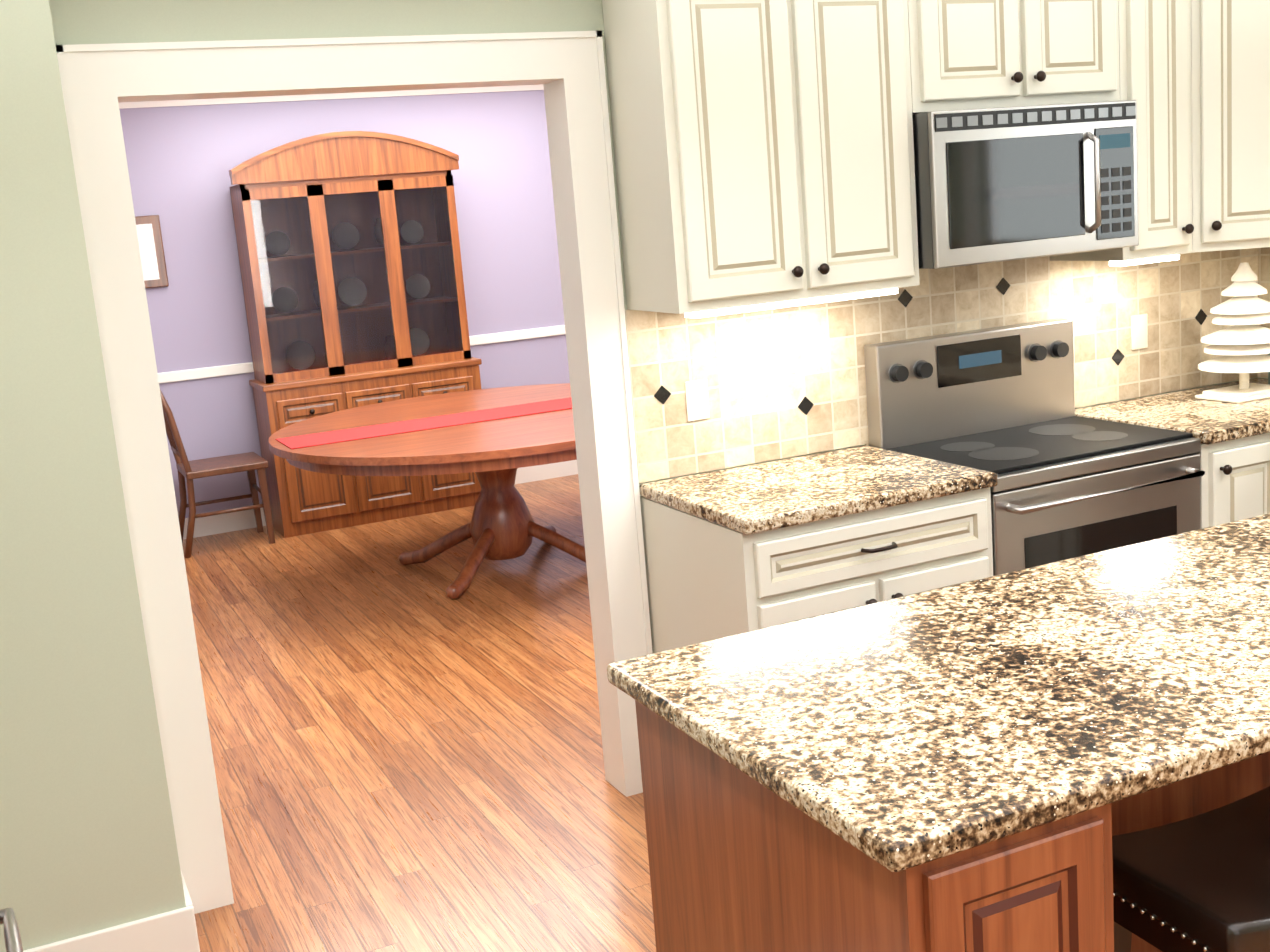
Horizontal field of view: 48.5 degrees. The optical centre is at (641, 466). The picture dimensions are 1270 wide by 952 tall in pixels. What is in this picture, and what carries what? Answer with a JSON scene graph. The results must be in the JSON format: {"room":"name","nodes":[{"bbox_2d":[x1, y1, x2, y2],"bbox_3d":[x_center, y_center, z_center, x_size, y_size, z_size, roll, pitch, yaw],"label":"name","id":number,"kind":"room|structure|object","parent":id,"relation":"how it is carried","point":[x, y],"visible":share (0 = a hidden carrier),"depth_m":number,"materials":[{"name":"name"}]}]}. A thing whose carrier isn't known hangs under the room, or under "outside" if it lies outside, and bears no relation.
{"room":"kitchen","nodes":[
{"label":"kitchen","id":0,"kind":"room"},
{"bbox_2d":[182,474,655,951],"bbox_3d":[0.284,1.161,3.252,8.200,0.080,11.970,-9,12,-24],"label":"floor","id":1,"kind":"structure","parent":0,"point":[408,758],"depth_m":4.68,"materials":[{"name":"brown wood"}]},
{"bbox_2d":[0,908,22,951],"bbox_3d":[-1.232,0.593,1.824,0.756,1.805,0.947,-9,12,-24],"label":"fridge","id":2,"kind":"object","parent":1,"relation":"on","point":[12,937],"visible":1,"depth_m":2.27,"materials":[{"name":"silver metal"}]},
{"bbox_2d":[160,390,274,557],"bbox_3d":[-2.435,-0.087,7.855,0.599,1.093,0.420,-9,12,-24],"label":"dining chair","id":3,"kind":"object","parent":1,"relation":"on","point":[250,463],"visible":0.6,"depth_m":7.82,"materials":[{"name":"brown wood"}]},
{"bbox_2d":[229,131,481,537],"bbox_3d":[-1.632,-0.807,8.223,1.295,2.230,0.471,-9,12,-24],"label":"china hutch","id":4,"kind":"object","parent":1,"relation":"on","point":[349,252],"visible":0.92,"depth_m":8.05,"materials":[{"name":"brown wood"}]},
{"bbox_2d":[268,383,585,598],"bbox_3d":[-0.700,0.121,6.891,2.100,0.760,2.100,-9,12,-24],"label":"dining table","id":5,"kind":"object","parent":1,"relation":"on","point":[494,455],"visible":0.79,"depth_m":6.58,"materials":[{"name":"brown wood"}]},
{"bbox_2d":[276,397,571,448],"bbox_3d":[-0.731,-0.254,6.819,2.000,0.004,0.360,-9,12,-24],"label":"table runner","id":6,"kind":"object","parent":5,"relation":"on","point":[352,434],"visible":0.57,"depth_m":6.67,"materials":[{"name":"red fabric"}]},
{"bbox_2d":[640,487,992,652],"bbox_3d":[0.518,0.506,4.009,0.775,0.885,0.663,-9,12,-24],"label":"base cabinet","id":7,"kind":"object","parent":1,"relation":"on","point":[707,580],"visible":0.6,"depth_m":3.71,"materials":[{"name":"beige paint"}]},
{"bbox_2d":[635,700,1269,951],"bbox_3d":[0.904,0.754,2.537,1.590,0.885,0.848,-9,12,-24],"label":"kitchen island","id":8,"kind":"object","parent":1,"relation":"on","point":[740,861],"visible":0.23,"depth_m":2.04,"materials":[{"name":"brown wood"}]},
{"bbox_2d":[607,513,1269,871],"bbox_3d":[0.873,0.300,2.452,1.670,0.038,0.870,-9,12,-24],"label":"island countertop","id":9,"kind":"structure","parent":8,"relation":"on","point":[901,733],"depth_m":2.22,"materials":[{"name":"stone"}]},
{"bbox_2d":[864,318,1204,575],"bbox_3d":[1.210,0.220,4.281,0.764,1.235,0.654,-9,12,-24],"label":"range","id":10,"kind":"object","parent":1,"relation":"on","point":[999,401],"visible":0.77,"depth_m":4.22,"materials":[{"name":"silver metal"}]},
{"bbox_2d":[1112,786,1269,951],"bbox_3d":[0.992,0.911,2.243,0.486,0.674,0.352,-9,12,-24],"label":"stool","id":11,"kind":"object","parent":1,"relation":"on","point":[1199,883],"visible":0.85,"depth_m":2.13,"materials":[{"name":"leather"}]},
{"bbox_2d":[1196,433,1269,528],"bbox_3d":[1.724,0.305,4.553,0.348,0.885,0.663,-9,12,-24],"label":"base cabinet","id":12,"kind":"object","parent":1,"relation":"on","point":[1235,481],"visible":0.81,"depth_m":4.21,"materials":[{"name":"beige paint"}]},
{"bbox_2d":[0,0,1267,951],"bbox_3d":[0.138,-0.194,2.977,8.120,2.700,11.810,-9,12,-24],"label":"wall","id":13,"kind":"structure","parent":0,"point":[87,837],"depth_m":3.32,"materials":[{"name":"paint"}]},
{"bbox_2d":[23,892,199,951],"bbox_3d":[-1.306,1.167,3.335,0.491,0.130,0.016,-9,12,-24],"label":"baseboard","id":14,"kind":"structure","parent":13,"relation":"attached to","point":[173,930],"depth_m":3.38,"materials":[{"name":"white"}]},
{"bbox_2d":[135,215,168,288],"bbox_3d":[-2.907,-1.178,7.824,0.486,0.399,0.035,-9,12,-24],"label":"picture frame","id":15,"kind":"object","parent":13,"relation":"attached to","point":[149,234],"visible":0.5,"depth_m":7.88,"materials":[{"name":"brown wood"}]},
{"bbox_2d":[119,84,543,108],"bbox_3d":[-1.226,-2.301,8.421,5.274,0.139,0.100,-9,12,-24],"label":"crown molding","id":16,"kind":"structure","parent":13,"relation":"attached to","point":[145,104],"depth_m":8.10,"materials":[{"name":"white wood"}]},
{"bbox_2d":[56,30,652,913],"bbox_3d":[-0.680,-0.018,3.801,1.377,2.179,0.180,-9,12,-24],"label":"door frame","id":17,"kind":"structure","parent":13,"relation":"attached to","point":[100,82],"depth_m":3.60,"materials":[{"name":"white wood"}]},
{"bbox_2d":[158,325,565,383],"bbox_3d":[-1.119,-0.774,8.747,5.274,0.060,0.020,-9,12,-24],"label":"trim","id":18,"kind":"structure","parent":13,"relation":"attached to","point":[201,373],"depth_m":8.20,"materials":[{"name":"white wood"}]},
{"bbox_2d":[183,460,577,538],"bbox_3d":[-1.049,0.092,8.914,5.274,0.120,0.016,-9,12,-24],"label":"baseboard","id":19,"kind":"structure","parent":13,"relation":"attached to","point":[240,520],"depth_m":8.33,"materials":[{"name":"white"}]},
{"bbox_2d":[602,0,919,313],"bbox_3d":[0.350,-0.904,3.872,0.764,0.876,0.383,-9,12,-24],"label":"upper cabinet","id":20,"kind":"object","parent":13,"relation":"attached to","point":[763,151],"visible":1,"depth_m":3.73,"materials":[{"name":"beige paint"}]},
{"bbox_2d":[684,288,897,317],"bbox_3d":[0.422,-0.428,3.744,0.717,0.018,0.168,-9,12,-24],"label":"under-cabinet light","id":21,"kind":"object","parent":20,"relation":"attached to","point":[725,311],"depth_m":3.85,"materials":[{"name":"white plastic"}]},
{"bbox_2d":[625,248,1256,482],"bbox_3d":[1.077,-0.242,4.527,2.430,0.869,0.011,-9,12,-24],"label":"backsplash","id":22,"kind":"structure","parent":13,"relation":"attached to","point":[784,382],"depth_m":4.32,"materials":[{"name":"tile"}]},
{"bbox_2d":[685,379,709,421],"bbox_3d":[0.162,-0.193,4.091,0.072,0.116,0.006,-9,12,-24],"label":"electrical outlet plate","id":23,"kind":"object","parent":22,"relation":"attached to","point":[697,402],"depth_m":4.09,"materials":[{"name":"beige plastic"}]},
{"bbox_2d":[1131,314,1147,349],"bbox_3d":[1.688,-0.457,4.779,0.072,0.116,0.006,-9,12,-24],"label":"electrical outlet plate","id":24,"kind":"object","parent":22,"relation":"attached to","point":[1139,330],"depth_m":4.77,"materials":[{"name":"beige plastic"}]},
{"bbox_2d":[908,0,1119,113],"bbox_3d":[1.016,-1.251,4.136,0.751,0.400,0.383,-9,12,-24],"label":"upper cabinet","id":25,"kind":"object","parent":13,"relation":"attached to","point":[973,54],"visible":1,"depth_m":3.99,"materials":[{"name":"beige paint"}]},
{"bbox_2d":[912,100,1138,268],"bbox_3d":[1.062,-0.838,4.186,0.740,0.426,0.445,-9,12,-24],"label":"microwave","id":26,"kind":"object","parent":25,"relation":"attached to","point":[1005,184],"visible":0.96,"depth_m":4.00,"materials":[{"name":"silver metal"}]},
{"bbox_2d":[1050,0,1193,260],"bbox_3d":[1.503,-1.096,4.392,0.286,0.876,0.383,-9,12,-24],"label":"upper cabinet","id":27,"kind":"object","parent":13,"relation":"attached to","point":[1155,58],"visible":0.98,"depth_m":4.27,"materials":[{"name":"beige paint"}]},
{"bbox_2d":[1109,254,1178,265],"bbox_3d":[1.537,-0.618,4.267,0.365,0.018,0.204,-9,12,-24],"label":"under-cabinet light","id":28,"kind":"object","parent":27,"relation":"attached to","point":[1171,257],"depth_m":4.38,"materials":[{"name":"white plastic"}]},
{"bbox_2d":[1191,0,1269,252],"bbox_3d":[1.963,-1.155,4.508,0.650,0.876,0.551,-9,12,-24],"label":"upper cabinet","id":29,"kind":"object","parent":13,"relation":"attached to","point":[1230,68],"visible":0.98,"depth_m":4.31,"materials":[{"name":"beige paint"}]},
{"bbox_2d":[1257,247,1269,377],"bbox_3d":[2.920,-0.335,3.478,0.011,0.497,3.432,-9,12,-24],"label":"backsplash","id":30,"kind":"structure","parent":13,"relation":"attached to","point":[1263,254],"depth_m":4.96,"materials":[{"name":"tile"}]},
{"bbox_3d":[3.123,0.561,2.607,0.623,0.885,0.900,-9,12,-24],"label":"cabinet","id":31,"kind":"object","parent":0,"visible":0},
{"bbox_2d":[640,445,997,534],"bbox_3d":[0.479,0.051,3.929,0.785,0.038,0.625,-9,12,-24],"label":"countertop","id":32,"kind":"structure","parent":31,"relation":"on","point":[760,497],"depth_m":3.81,"materials":[{"name":"stone"}]},
{"bbox_2d":[1075,398,1269,444],"bbox_3d":[1.663,-0.146,4.461,0.307,0.038,0.630,-9,12,-24],"label":"countertop","id":33,"kind":"structure","parent":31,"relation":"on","point":[1210,424],"depth_m":4.39,"materials":[{"name":"stone"}]},
{"bbox_2d":[1143,378,1269,409],"bbox_3d":[2.667,-0.025,3.398,0.600,0.038,3.420,-9,12,-24],"label":"countertop","id":34,"kind":"structure","parent":31,"relation":"on","point":[1186,395],"depth_m":4.73,"materials":[{"name":"stone"}]},
{"bbox_2d":[1195,262,1269,402],"bbox_3d":[1.985,-0.452,4.641,0.290,0.441,0.290,-9,12,-24],"label":"decor","id":35,"kind":"object","parent":34,"relation":"on","point":[1241,345],"visible":1,"depth_m":4.58,"materials":[{"name":"white ceramic"}]}
]}

